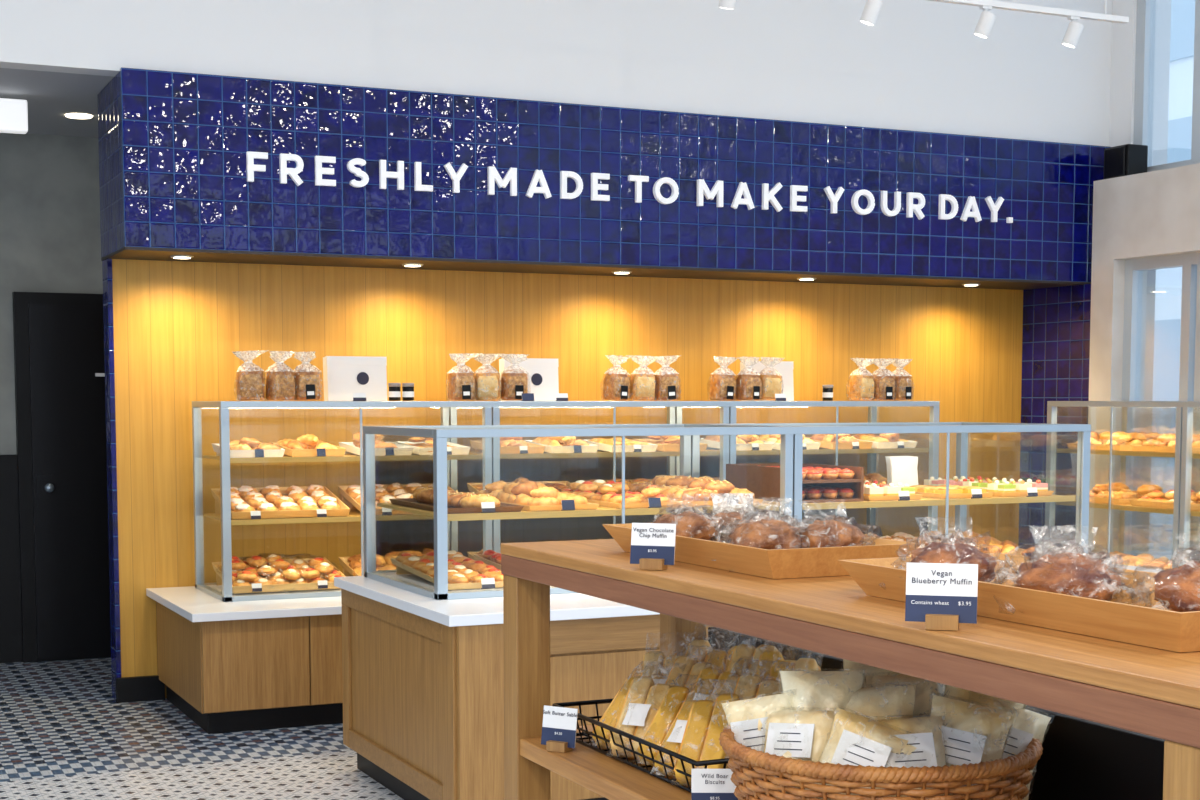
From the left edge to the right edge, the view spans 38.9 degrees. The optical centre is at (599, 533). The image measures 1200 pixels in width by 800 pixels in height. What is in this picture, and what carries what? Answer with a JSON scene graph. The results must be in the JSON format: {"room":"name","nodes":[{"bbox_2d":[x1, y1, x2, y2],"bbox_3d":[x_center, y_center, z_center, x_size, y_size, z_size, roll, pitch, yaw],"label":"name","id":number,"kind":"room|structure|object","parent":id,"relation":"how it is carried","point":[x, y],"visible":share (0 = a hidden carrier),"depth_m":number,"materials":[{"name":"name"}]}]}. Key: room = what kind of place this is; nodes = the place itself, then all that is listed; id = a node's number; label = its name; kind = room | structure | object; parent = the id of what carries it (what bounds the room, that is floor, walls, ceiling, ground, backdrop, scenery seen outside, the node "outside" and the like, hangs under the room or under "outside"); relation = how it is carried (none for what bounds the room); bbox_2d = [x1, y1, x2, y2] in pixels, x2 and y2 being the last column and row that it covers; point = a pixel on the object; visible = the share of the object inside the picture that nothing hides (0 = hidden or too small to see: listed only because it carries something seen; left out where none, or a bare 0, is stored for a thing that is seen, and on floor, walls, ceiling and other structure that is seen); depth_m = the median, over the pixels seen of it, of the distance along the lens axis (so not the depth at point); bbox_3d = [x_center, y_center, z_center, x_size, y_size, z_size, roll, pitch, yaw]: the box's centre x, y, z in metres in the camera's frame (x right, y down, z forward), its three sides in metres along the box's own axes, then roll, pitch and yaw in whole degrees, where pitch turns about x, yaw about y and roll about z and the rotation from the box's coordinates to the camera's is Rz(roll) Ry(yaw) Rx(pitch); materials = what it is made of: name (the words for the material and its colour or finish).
{"room":"bakery shop","nodes":[
{"label":"bakery shop","id":0,"kind":"room"},
{"bbox_2d":[0,133,102,454],"bbox_3d":[-5.448,-0.756,9.569,8.200,3.205,0.200,-2,5,-25],"label":"wall","id":1,"kind":"structure","parent":0,"point":[50,230],"depth_m":10.33,"materials":[{"name":"grey paint"}]},
{"bbox_2d":[0,455,22,662],"bbox_3d":[-6.332,0.252,9.104,6.140,1.270,0.040,-2,5,-25],"label":"trim","id":2,"kind":"structure","parent":1,"relation":"attached to","point":[11,647],"depth_m":10.35,"materials":[{"name":"black paint"}]},
{"bbox_2d":[12,292,110,662],"bbox_3d":[-3.061,-0.350,10.507,1.010,2.250,0.166,-2,5,-25],"label":"door","id":3,"kind":"structure","parent":1,"relation":"in","point":[60,407],"depth_m":10.39,"materials":[{"name":"black paint"}]},
{"bbox_2d":[0,68,113,137],"bbox_3d":[-5.006,-2.326,8.490,8.200,0.095,2.300,-2,5,-25],"label":"ceiling","id":4,"kind":"structure","parent":0,"point":[49,96],"depth_m":9.01,"materials":[{"name":"grey paint"}]},
{"bbox_2d":[0,98,27,133],"bbox_3d":[-3.179,-2.204,8.852,0.370,0.205,0.100,-2,5,-25],"label":"sign box","id":5,"kind":"object","parent":4,"relation":"attached to","point":[13,112],"visible":1,"depth_m":8.86,"materials":[{"name":"white plastic"}]},
{"bbox_2d":[102,259,120,700],"bbox_3d":[-2.590,-0.276,9.024,0.025,2.335,0.160,-2,5,-25],"label":"tiled wall","id":6,"kind":"structure","parent":0,"point":[107,263],"depth_m":8.98,"materials":[{"name":"blue tile"}]},
{"bbox_2d":[0,657,403,799],"bbox_3d":[-0.074,1.362,3.722,12.900,0.100,15.600,-2,5,-25],"label":"floor","id":7,"kind":"structure","parent":0,"point":[64,735],"depth_m":7.72,"materials":[{"name":"tile"}]},
{"bbox_2d":[146,586,342,733],"bbox_3d":[0.010,0.552,9.551,4.800,0.600,1.205,-2,5,-25],"label":"counter","id":8,"kind":"object","parent":7,"relation":"on","point":[237,666],"depth_m":8.25,"materials":[{"name":"brown wood"}]},
{"bbox_2d":[192,401,939,601],"bbox_3d":[-0.065,-0.254,9.626,4.300,0.995,0.700,-2,5,-25],"label":"glass display case","id":9,"kind":"object","parent":8,"relation":"on","point":[491,454],"visible":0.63,"depth_m":9.01,"materials":[{"name":"silver metal"}]},
{"bbox_2d":[211,437,284,457],"bbox_3d":[-1.809,-0.449,8.735,0.286,0.102,0.405,-2,5,-25],"label":"tray","id":10,"kind":"object","parent":9,"relation":"on","point":[244,448],"visible":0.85,"depth_m":8.58,"materials":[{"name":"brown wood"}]},
{"bbox_2d":[233,350,268,400],"bbox_3d":[-1.776,-0.807,8.669,0.190,0.263,0.151,-2,5,-25],"label":"bread loaf","id":11,"kind":"object","parent":9,"relation":"on","point":[249,380],"visible":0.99,"depth_m":8.62,"materials":[{"name":"brown food"}]},
{"bbox_2d":[212,554,345,593],"bbox_3d":[-1.676,0.195,8.887,0.673,0.176,0.498,-2,5,-25],"label":"tray","id":12,"kind":"object","parent":9,"relation":"in","point":[276,574],"visible":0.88,"depth_m":8.79,"materials":[{"name":"brown wood"}]},
{"bbox_2d":[211,485,349,518],"bbox_3d":[-1.668,-0.172,8.856,0.616,0.151,0.476,-2,5,-25],"label":"tray","id":13,"kind":"object","parent":9,"relation":"in","point":[273,501],"visible":0.94,"depth_m":8.79,"materials":[{"name":"beige food"}]},
{"bbox_2d":[265,351,296,399],"bbox_3d":[-1.641,-0.811,8.730,0.161,0.253,0.154,-4,6,-40],"label":"bread loaf","id":14,"kind":"object","parent":9,"relation":"on","point":[280,382],"visible":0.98,"depth_m":8.69,"materials":[{"name":"brown food"}]},
{"bbox_2d":[293,351,320,400],"bbox_3d":[-1.521,-0.818,8.817,0.156,0.257,0.147,-2,5,-25],"label":"bread loaf","id":15,"kind":"object","parent":9,"relation":"on","point":[307,380],"visible":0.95,"depth_m":8.77,"materials":[{"name":"brown food"}]},
{"bbox_2d":[272,434,345,456],"bbox_3d":[-1.521,-0.465,8.868,0.286,0.114,0.405,-2,5,-25],"label":"tray","id":16,"kind":"object","parent":9,"relation":"on","point":[307,445],"visible":0.97,"depth_m":8.76,"materials":[{"name":"orange food"}]},
{"bbox_2d":[323,356,386,400],"bbox_3d":[-1.308,-0.828,9.082,0.334,0.240,0.084,-2,5,-27],"label":"box","id":17,"kind":"object","parent":9,"relation":"on","point":[343,376],"visible":0.97,"depth_m":9.04,"materials":[{"name":"white cardboard"}]},
{"bbox_2d":[339,431,412,455],"bbox_3d":[-1.191,-0.485,9.020,0.286,0.130,0.405,-2,5,-25],"label":"tray","id":18,"kind":"object","parent":9,"relation":"on","point":[380,445],"visible":0.48,"depth_m":8.91,"materials":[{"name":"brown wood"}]},
{"bbox_2d":[338,548,433,575],"bbox_3d":[-1.045,0.174,9.174,0.627,0.162,0.484,-2,5,-25],"label":"tray","id":19,"kind":"object","parent":9,"relation":"in","point":[351,565],"visible":0.19,"depth_m":9.11,"materials":[{"name":"brown wood"}]},
{"bbox_2d":[388,383,400,400],"bbox_3d":[-1.081,-0.748,8.948,0.064,0.094,0.064,-2,5,-25],"label":"jam jar","id":20,"kind":"object","parent":9,"relation":"on","point":[394,388],"visible":1,"depth_m":8.92,"materials":[{"name":"black glass"}]},
{"bbox_2d":[338,482,454,514],"bbox_3d":[-1.045,-0.195,9.144,0.616,0.151,0.476,-2,5,-25],"label":"tray","id":21,"kind":"object","parent":9,"relation":"in","point":[351,495],"visible":0.35,"depth_m":9.15,"materials":[{"name":"brown wood"}]},
{"bbox_2d":[402,383,413,400],"bbox_3d":[-1.013,-0.751,8.980,0.064,0.094,0.064,-2,5,-25],"label":"jam jar","id":22,"kind":"object","parent":9,"relation":"on","point":[407,388],"visible":1,"depth_m":8.95,"materials":[{"name":"glass"}]},
{"bbox_2d":[395,437,469,454],"bbox_3d":[-0.903,-0.476,9.155,0.286,0.092,0.405,-2,5,-25],"label":"tray","id":23,"kind":"object","parent":9,"relation":"on","point":[419,445],"visible":0.62,"depth_m":9.04,"materials":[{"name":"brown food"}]},
{"bbox_2d":[448,353,482,399],"bbox_3d":[-0.724,-0.846,9.164,0.210,0.258,0.152,-2,5,-25],"label":"bread loaf","id":24,"kind":"object","parent":9,"relation":"on","point":[461,382],"visible":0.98,"depth_m":9.11,"materials":[{"name":"brown food"}]},
{"bbox_2d":[474,354,501,399],"bbox_3d":[-0.607,-0.850,9.228,0.178,0.255,0.146,-1,5,-8],"label":"bread loaf","id":25,"kind":"object","parent":9,"relation":"on","point":[487,381],"visible":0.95,"depth_m":9.18,"materials":[{"name":"beige food"}]},
{"bbox_2d":[470,437,545,453],"bbox_3d":[-0.509,-0.510,9.335,0.286,0.130,0.405,-2,5,-25],"label":"tray","id":26,"kind":"object","parent":9,"relation":"on","point":[508,445],"visible":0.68,"depth_m":9.21,"materials":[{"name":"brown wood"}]},
{"bbox_2d":[501,354,527,399],"bbox_3d":[-0.467,-0.853,9.265,0.203,0.254,0.150,-2,5,-25],"label":"bread loaf","id":27,"kind":"object","parent":9,"relation":"on","point":[514,382],"visible":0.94,"depth_m":9.22,"materials":[{"name":"brown food"}]},
{"bbox_2d":[467,481,570,493],"bbox_3d":[-0.370,-0.212,9.461,0.618,0.136,0.484,-2,5,-25],"label":"tray","id":28,"kind":"object","parent":9,"relation":"in","point":[560,486],"visible":0.05,"depth_m":9.66,"materials":[{"name":"brown food"}]},
{"bbox_2d":[499,358,558,400],"bbox_3d":[-0.396,-0.861,9.504,0.334,0.240,0.084,-2,5,-27],"label":"box","id":29,"kind":"object","parent":9,"relation":"on","point":[542,374],"visible":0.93,"depth_m":9.49,"materials":[{"name":"white cardboard"}]},
{"bbox_2d":[525,437,598,452],"bbox_3d":[-0.221,-0.515,9.469,0.286,0.118,0.405,-2,5,-25],"label":"tray","id":30,"kind":"object","parent":9,"relation":"on","point":[553,444],"visible":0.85,"depth_m":9.34,"materials":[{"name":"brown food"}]},
{"bbox_2d":[353,393,785,400],"bbox_3d":[-0.098,-0.748,9.302,2.590,0.043,0.013,-2,5,-25],"label":"price cards","id":31,"kind":"object","parent":9,"relation":"on","point":[356,396],"visible":0.93,"depth_m":9.18,"materials":[{"name":"white"}]},
{"bbox_2d":[250,441,903,591],"bbox_3d":[0.034,-0.131,9.366,3.943,0.719,0.020,-2,5,-25],"label":"price cards","id":32,"kind":"object","parent":9,"relation":"attached to","point":[257,587],"visible":0.38,"depth_m":8.82,"materials":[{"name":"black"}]},
{"bbox_2d":[602,355,630,400],"bbox_3d":[0.102,-0.878,9.585,0.177,0.260,0.148,-3,6,-37],"label":"bread loaf","id":33,"kind":"object","parent":9,"relation":"on","point":[616,385],"visible":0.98,"depth_m":9.53,"materials":[{"name":"brown food"}]},
{"bbox_2d":[583,478,652,491],"bbox_3d":[0.255,-0.240,9.746,0.616,0.147,0.476,-2,5,-25],"label":"tray","id":34,"kind":"object","parent":9,"relation":"in","point":[628,482],"visible":0.09,"depth_m":9.89,"materials":[{"name":"brown wood"}]},
{"bbox_2d":[582,437,657,451],"bbox_3d":[0.109,-0.506,9.624,0.286,0.076,0.405,-2,5,-25],"label":"tray","id":35,"kind":"object","parent":9,"relation":"on","point":[604,444],"visible":0.84,"depth_m":9.50,"materials":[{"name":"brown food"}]},
{"bbox_2d":[628,355,657,400],"bbox_3d":[0.248,-0.881,9.620,0.187,0.260,0.148,-2,5,-25],"label":"bread loaf","id":36,"kind":"object","parent":9,"relation":"on","point":[642,382],"visible":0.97,"depth_m":9.57,"materials":[{"name":"beige food"}]},
{"bbox_2d":[653,355,680,400],"bbox_3d":[0.389,-0.885,9.663,0.191,0.263,0.155,-2,5,-25],"label":"bread loaf","id":37,"kind":"object","parent":9,"relation":"on","point":[667,382],"visible":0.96,"depth_m":9.61,"materials":[{"name":"brown food"}]},
{"bbox_2d":[632,435,707,451],"bbox_3d":[0.399,-0.525,9.758,0.290,0.093,0.406,-2,5,-25],"label":"tray","id":38,"kind":"object","parent":9,"relation":"on","point":[665,443],"visible":0.63,"depth_m":9.63,"materials":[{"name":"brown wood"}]},
{"bbox_2d":[710,356,737,400],"bbox_3d":[0.724,-0.900,9.869,0.191,0.260,0.153,-4,6,-41],"label":"bread loaf","id":39,"kind":"object","parent":9,"relation":"on","point":[722,383],"visible":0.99,"depth_m":9.81,"materials":[{"name":"brown food"}]},
{"bbox_2d":[700,435,773,450],"bbox_3d":[0.791,-0.552,9.937,0.286,0.128,0.405,-2,5,-25],"label":"tray","id":40,"kind":"object","parent":9,"relation":"on","point":[743,442],"visible":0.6,"depth_m":9.83,"materials":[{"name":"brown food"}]},
{"bbox_2d":[736,357,761,399],"bbox_3d":[0.870,-0.902,9.889,0.186,0.256,0.159,-2,5,-25],"label":"bread loaf","id":41,"kind":"object","parent":9,"relation":"on","point":[748,383],"visible":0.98,"depth_m":9.84,"materials":[{"name":"brown food"}]},
{"bbox_2d":[740,361,793,400],"bbox_3d":[1.002,-0.915,10.195,0.334,0.240,0.084,-2,5,-27],"label":"box","id":42,"kind":"object","parent":9,"relation":"on","point":[785,368],"visible":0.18,"depth_m":10.21,"materials":[{"name":"white cardboard"}]},
{"bbox_2d":[758,357,782,400],"bbox_3d":[0.993,-0.908,9.972,0.164,0.258,0.143,-2,5,-25],"label":"bread loaf","id":43,"kind":"object","parent":9,"relation":"on","point":[771,381],"visible":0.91,"depth_m":9.92,"materials":[{"name":"beige food"}]},
{"bbox_2d":[757,434,820,449],"bbox_3d":[1.079,-0.562,10.071,0.286,0.119,0.405,-2,5,-25],"label":"tray","id":44,"kind":"object","parent":9,"relation":"on","point":[776,439],"visible":0.34,"depth_m":9.96,"materials":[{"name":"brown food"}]},
{"bbox_2d":[822,385,832,400],"bbox_3d":[1.350,-0.837,10.073,0.064,0.094,0.064,-2,5,-25],"label":"jam jar","id":45,"kind":"object","parent":9,"relation":"on","point":[827,394],"visible":1,"depth_m":10.05,"materials":[{"name":"black glass"}]},
{"bbox_2d":[805,434,872,448],"bbox_3d":[1.409,-0.570,10.224,0.286,0.110,0.405,-2,5,-25],"label":"tray","id":46,"kind":"object","parent":9,"relation":"on","point":[828,441],"visible":0.75,"depth_m":10.08,"materials":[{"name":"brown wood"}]},
{"bbox_2d":[849,358,873,400],"bbox_3d":[1.585,-0.931,10.249,0.147,0.261,0.199,4,6,44],"label":"bread loaf","id":47,"kind":"object","parent":9,"relation":"on","point":[861,384],"visible":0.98,"depth_m":10.19,"materials":[{"name":"beige food"}]},
{"bbox_2d":[864,473,886,484],"bbox_3d":[1.546,-0.292,10.345,0.634,0.160,0.488,-2,5,-25],"label":"tray","id":48,"kind":"object","parent":9,"relation":"in","point":[870,477],"visible":0.13,"depth_m":10.51,"materials":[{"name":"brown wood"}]},
{"bbox_2d":[867,358,896,399],"bbox_3d":[1.710,-0.934,10.288,0.172,0.254,0.175,3,5,31],"label":"bread loaf","id":49,"kind":"object","parent":9,"relation":"on","point":[884,383],"visible":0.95,"depth_m":10.24,"materials":[{"name":"brown food"}]},
{"bbox_2d":[853,433,916,448],"bbox_3d":[1.698,-0.576,10.358,0.286,0.109,0.405,-2,5,-25],"label":"tray","id":50,"kind":"object","parent":9,"relation":"on","point":[884,440],"visible":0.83,"depth_m":10.20,"materials":[{"name":"food"}]},
{"bbox_2d":[891,359,912,399],"bbox_3d":[1.838,-0.941,10.384,0.186,0.255,0.156,-2,5,-25],"label":"bread loaf","id":51,"kind":"object","parent":9,"relation":"on","point":[903,382],"visible":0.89,"depth_m":10.33,"materials":[{"name":"brown food"}]},
{"bbox_2d":[334,562,1162,799],"bbox_3d":[0.733,0.599,7.433,3.470,0.840,1.460,-2,5,-25],"label":"counter","id":52,"kind":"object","parent":7,"relation":"on","point":[423,676],"depth_m":6.35,"materials":[{"name":"brown wood"}]},
{"bbox_2d":[363,422,1090,599],"bbox_3d":[0.610,-0.157,7.543,3.150,0.650,0.950,-2,5,-25],"label":"glass display case","id":53,"kind":"object","parent":52,"relation":"on","point":[791,505],"visible":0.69,"depth_m":7.13,"materials":[{"name":"silver metal"}]},
{"bbox_2d":[390,550,503,589],"bbox_3d":[-0.597,0.142,6.981,0.328,0.095,0.723,-2,5,-25],"label":"tray","id":54,"kind":"object","parent":53,"relation":"in","point":[464,572],"visible":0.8,"depth_m":6.91,"materials":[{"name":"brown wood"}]},
{"bbox_2d":[389,488,523,513],"bbox_3d":[-0.597,-0.143,6.961,0.326,0.071,0.733,-2,5,-25],"label":"tray","id":55,"kind":"object","parent":53,"relation":"on","point":[457,502],"visible":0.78,"depth_m":6.79,"materials":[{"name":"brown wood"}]},
{"bbox_2d":[473,549,501,569],"bbox_3d":[-0.267,0.132,7.138,0.296,0.091,0.715,-2,5,-25],"label":"tray","id":56,"kind":"object","parent":53,"relation":"in","point":[490,557],"visible":0.07,"depth_m":7.29,"materials":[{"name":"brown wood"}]},
{"bbox_2d":[475,477,599,510],"bbox_3d":[-0.290,-0.169,7.106,0.306,0.116,0.716,-2,5,-25],"label":"tray","id":57,"kind":"object","parent":53,"relation":"on","point":[534,496],"visible":0.96,"depth_m":6.87,"materials":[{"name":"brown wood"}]},
{"bbox_2d":[561,479,682,508],"bbox_3d":[0.059,-0.177,7.268,0.296,0.090,0.716,-2,5,-25],"label":"tray","id":58,"kind":"object","parent":53,"relation":"on","point":[609,493],"visible":0.9,"depth_m":7.12,"materials":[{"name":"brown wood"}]},
{"bbox_2d":[628,475,762,505],"bbox_3d":[0.385,-0.198,7.419,0.336,0.110,0.717,-2,5,-25],"label":"tray","id":59,"kind":"object","parent":53,"relation":"on","point":[692,491],"visible":0.85,"depth_m":7.17,"materials":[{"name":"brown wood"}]},
{"bbox_2d":[481,487,1037,588],"bbox_3d":[0.764,0.002,7.183,2.700,0.341,0.018,-2,5,-25],"label":"price cards","id":60,"kind":"object","parent":53,"relation":"in","point":[567,505],"visible":0.53,"depth_m":6.91,"materials":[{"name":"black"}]},
{"bbox_2d":[726,463,863,502],"bbox_3d":[0.861,-0.231,7.582,0.362,0.149,0.580,-2,5,-25],"label":"display rack","id":61,"kind":"object","parent":53,"relation":"on","point":[821,483],"visible":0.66,"depth_m":7.42,"materials":[{"name":"brown wood"}]},
{"bbox_2d":[864,480,922,500],"bbox_3d":[1.165,-0.208,7.770,0.286,0.074,0.656,-2,5,-25],"label":"tray","id":62,"kind":"object","parent":53,"relation":"on","point":[874,491],"visible":0.3,"depth_m":7.49,"materials":[{"name":"beige food"}]},
{"bbox_2d":[885,456,917,485],"bbox_3d":[1.431,-0.284,8.083,0.202,0.170,0.149,-2,5,-25],"label":"paper bags","id":63,"kind":"object","parent":53,"relation":"on","point":[902,469],"visible":0.73,"depth_m":8.02,"materials":[{"name":"white paper"}]},
{"bbox_2d":[864,532,948,548],"bbox_3d":[1.502,0.063,7.956,0.296,0.100,0.715,-2,5,-25],"label":"tray","id":64,"kind":"object","parent":53,"relation":"in","point":[900,536],"visible":0.3,"depth_m":8.08,"materials":[{"name":"brown food"}]},
{"bbox_2d":[909,485,993,498],"bbox_3d":[1.586,-0.197,7.779,0.296,0.051,0.316,-2,5,-25],"label":"tray","id":65,"kind":"object","parent":53,"relation":"on","point":[955,491],"visible":0.88,"depth_m":7.67,"materials":[{"name":"yellow food"}]},
{"bbox_2d":[915,530,1044,556],"bbox_3d":[1.801,0.051,8.095,0.296,0.104,0.715,-2,5,-25],"label":"tray","id":66,"kind":"object","parent":53,"relation":"in","point":[985,544],"visible":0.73,"depth_m":8.04,"materials":[{"name":"brown wood"}]},
{"bbox_2d":[924,476,1053,496],"bbox_3d":[1.823,-0.232,8.074,0.296,0.074,0.656,-2,5,-25],"label":"tray","id":67,"kind":"object","parent":53,"relation":"on","point":[1001,488],"visible":0.84,"depth_m":7.84,"materials":[{"name":"beige food"}]},
{"bbox_2d":[501,539,1199,799],"bbox_3d":[0.439,0.739,2.635,0.460,1.314,2.050,-2,5,-25],"label":"wooden display table","id":68,"kind":"object","parent":7,"relation":"on","point":[1124,724],"visible":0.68,"depth_m":2.47,"materials":[{"name":"brown wood"}]},
{"bbox_2d":[541,705,577,752],"bbox_3d":[-0.080,0.374,3.257,0.077,0.082,0.030,3,5,29],"label":"label card","id":69,"kind":"object","parent":68,"relation":"on","point":[559,726],"visible":1,"depth_m":3.25,"materials":[{"name":"white paper"}]},
{"bbox_2d":[552,698,729,792],"bbox_3d":[0.185,0.386,3.180,0.338,0.067,0.604,-2,5,-25],"label":"wire basket","id":70,"kind":"object","parent":68,"relation":"on","point":[580,716],"visible":0.27,"depth_m":3.09,"materials":[{"name":"black metal"}]},
{"bbox_2d":[592,636,820,786],"bbox_3d":[0.198,0.303,3.155,0.346,0.242,0.525,-2,5,-25],"label":"bread bag","id":71,"kind":"object","parent":70,"relation":"in","point":[674,704],"visible":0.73,"depth_m":3.15,"materials":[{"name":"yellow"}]},
{"bbox_2d":[630,523,675,569],"bbox_3d":[0.089,0.021,2.876,0.078,0.077,0.030,2,5,20],"label":"label card","id":72,"kind":"object","parent":68,"relation":"on","point":[652,544],"visible":1,"depth_m":2.88,"materials":[{"name":"white paper"}]},
{"bbox_2d":[691,769,737,799],"bbox_3d":[0.185,0.417,2.734,0.075,0.077,0.030,0,5,1],"label":"label card","id":73,"kind":"object","parent":68,"relation":"on","point":[706,784],"visible":1,"depth_m":2.74,"materials":[{"name":"white paper"}]},
{"bbox_2d":[602,493,920,578],"bbox_3d":[0.270,-0.004,3.011,0.301,0.125,0.614,-2,5,-25],"label":"tray","id":74,"kind":"object","parent":68,"relation":"on","point":[767,547],"visible":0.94,"depth_m":2.85,"materials":[{"name":"brown wood"}]},
{"bbox_2d":[719,725,1042,799],"bbox_3d":[0.412,0.383,2.522,0.471,0.176,0.471,1,5,9],"label":"wicker basket","id":75,"kind":"object","parent":68,"relation":"on","point":[946,780],"visible":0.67,"depth_m":2.33,"materials":[{"name":"brown wicker"}]},
{"bbox_2d":[721,659,1050,799],"bbox_3d":[0.429,0.297,2.546,0.428,0.199,0.368,-2,5,-25],"label":"bags","id":76,"kind":"object","parent":75,"relation":"in","point":[864,715],"visible":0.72,"depth_m":2.47,"materials":[{"name":"white plastic"}]},
{"bbox_2d":[905,562,977,630],"bbox_3d":[0.427,0.078,2.126,0.088,0.081,0.030,1,5,15],"label":"label card","id":77,"kind":"object","parent":68,"relation":"on","point":[943,596],"visible":1,"depth_m":2.13,"materials":[{"name":"white paper"}]},
{"bbox_2d":[837,529,1199,652],"bbox_3d":[0.631,0.055,2.255,0.298,0.128,0.694,-2,5,-25],"label":"tray","id":78,"kind":"object","parent":68,"relation":"on","point":[1073,592],"visible":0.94,"depth_m":2.15,"materials":[{"name":"brown wood"}]},
{"bbox_3d":[3.368,0.574,9.272,0.855,0.600,2.650,-2,5,-25],"label":"countertop","id":79,"kind":"structure","parent":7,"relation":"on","visible":0},
{"bbox_2d":[1044,401,1199,568],"bbox_3d":[3.411,-0.229,9.312,0.620,0.995,2.200,-2,5,-25],"label":"glass display case","id":80,"kind":"object","parent":79,"relation":"on","point":[1183,454],"visible":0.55,"depth_m":9.54,"materials":[{"name":"silver metal"}]},
{"bbox_2d":[1067,431,1162,450],"bbox_3d":[3.084,-0.548,10.019,0.457,0.115,0.456,-2,5,-25],"label":"tray","id":81,"kind":"object","parent":80,"relation":"on","point":[1121,441],"visible":0.68,"depth_m":9.91,"materials":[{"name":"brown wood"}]},
{"bbox_2d":[1066,482,1165,504],"bbox_3d":[3.079,-0.243,10.040,0.446,0.108,0.456,-2,5,-25],"label":"tray","id":82,"kind":"object","parent":80,"relation":"in","point":[1121,494],"visible":0.77,"depth_m":9.92,"materials":[{"name":"food"}]},
{"bbox_2d":[1088,551,1171,564],"bbox_3d":[3.074,0.153,10.077,0.451,0.078,0.470,-2,5,-25],"label":"tray","id":83,"kind":"object","parent":80,"relation":"in","point":[1116,557],"visible":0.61,"depth_m":9.96,"materials":[{"name":"orange food"}]},
{"bbox_2d":[1128,560,1199,569],"bbox_3d":[3.308,0.192,9.586,0.460,0.078,0.459,-2,5,-25],"label":"tray","id":84,"kind":"object","parent":80,"relation":"in","point":[1156,564],"visible":0.21,"depth_m":9.61,"materials":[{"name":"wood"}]},
{"bbox_2d":[1129,490,1199,509],"bbox_3d":[3.306,-0.196,9.553,0.446,0.096,0.456,-2,5,-25],"label":"tray","id":85,"kind":"object","parent":80,"relation":"in","point":[1158,500],"visible":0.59,"depth_m":9.50,"materials":[{"name":"orange food"}]},
{"bbox_2d":[1130,433,1199,452],"bbox_3d":[3.306,-0.513,9.528,0.446,0.109,0.459,-2,5,-25],"label":"tray","id":86,"kind":"object","parent":80,"relation":"on","point":[1165,442],"visible":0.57,"depth_m":9.50,"materials":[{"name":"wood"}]},
{"bbox_2d":[0,0,1111,146],"bbox_3d":[-2.356,-3.260,8.290,12.900,2.000,0.160,-2,5,-25],"label":"wall","id":87,"kind":"structure","parent":0,"point":[922,66],"depth_m":9.47,"materials":[{"name":"white paint"}]},
{"bbox_2d":[112,259,1022,697],"bbox_3d":[0.109,-0.375,10.278,5.930,2.335,0.150,-2,5,-25],"label":"wall","id":88,"kind":"structure","parent":0,"point":[178,326],"depth_m":9.78,"materials":[{"name":"brown wood"}]},
{"bbox_2d":[116,675,164,702],"bbox_3d":[-2.451,0.826,9.067,0.250,0.130,0.035,-2,5,-25],"label":"baseboard","id":89,"kind":"structure","parent":88,"relation":"attached to","point":[139,688],"depth_m":9.05,"materials":[{"name":"black paint"}]},
{"bbox_2d":[97,67,1109,289],"bbox_3d":[0.307,-1.956,9.915,6.150,0.875,0.750,-2,5,-25],"label":"tiled wall","id":90,"kind":"structure","parent":0,"point":[173,146],"depth_m":9.27,"materials":[{"name":"blue tile"}]},
{"bbox_2d":[246,151,1012,222],"bbox_3d":[0.391,-1.922,9.525,4.762,0.168,0.036,-2,5,-25],"label":"sign lettering","id":91,"kind":"object","parent":90,"relation":"attached to","point":[493,175],"depth_m":9.40,"materials":[{"name":"white"}]},
{"bbox_2d":[1018,284,1090,552],"bbox_3d":[3.041,-0.452,11.250,0.210,2.335,0.850,-2,5,-25],"label":"tiled wall","id":92,"kind":"structure","parent":0,"point":[1056,320],"depth_m":11.12,"materials":[{"name":"blue tile"}]},
{"bbox_2d":[1088,0,1199,555],"bbox_3d":[6.049,-1.396,4.996,0.540,5.200,13.140,-2,5,-25],"label":"wall","id":93,"kind":"structure","parent":0,"point":[1153,213],"depth_m":10.65,"materials":[{"name":"paint"}]},
{"bbox_2d":[1103,144,1147,179],"bbox_3d":[3.262,-2.307,10.572,0.175,0.199,0.220,-2,5,-25],"label":"wall speaker","id":94,"kind":"object","parent":93,"relation":"attached to","point":[1127,159],"visible":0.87,"depth_m":10.49,"materials":[{"name":"black paint"}]},
{"bbox_2d":[1118,252,1199,561],"bbox_3d":[3.857,-0.654,9.458,0.080,1.920,2.650,-2,5,-25],"label":"window","id":95,"kind":"structure","parent":93,"relation":"in","point":[1189,376],"depth_m":10.19,"materials":[{"name":"grey"}]},
{"bbox_2d":[1133,0,1199,171],"bbox_3d":[6.098,-2.874,4.847,0.080,2.230,12.840,-2,5,-25],"label":"window","id":96,"kind":"structure","parent":93,"relation":"in","point":[1146,9],"depth_m":10.60,"materials":[{"name":"grey"}]},
{"bbox_3d":[0.399,-3.841,2.289,12.900,0.100,13.350,-2,5,-25],"label":"ceiling","id":97,"kind":"structure","parent":0,"visible":0},
{"bbox_2d":[719,0,1128,47],"bbox_3d":[0.878,-3.432,8.435,4.500,1.680,0.111,-2,5,-25],"label":"rail","id":98,"kind":"object","parent":97,"relation":"hanging from","point":[872,8],"visible":1,"depth_m":9.08,"materials":[{"name":"white metal"}]},
{"label":"outside","id":99,"kind":"structure","parent":0,"visible":0},
{"bbox_2d":[1149,523,1172,559],"bbox_3d":[3.483,1.436,4.499,70.000,0.130,75.000,-2,5,-25],"label":"paved ground","id":100,"kind":"structure","parent":99,"point":[1160,535],"depth_m":20.91,"materials":[{"name":"grey"}]},
{"bbox_2d":[1149,0,1194,524],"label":"window","id":101,"kind":"structure","parent":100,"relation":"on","point":[1168,284],"depth_m":23.23,"materials":[{"name":"clear glass"}]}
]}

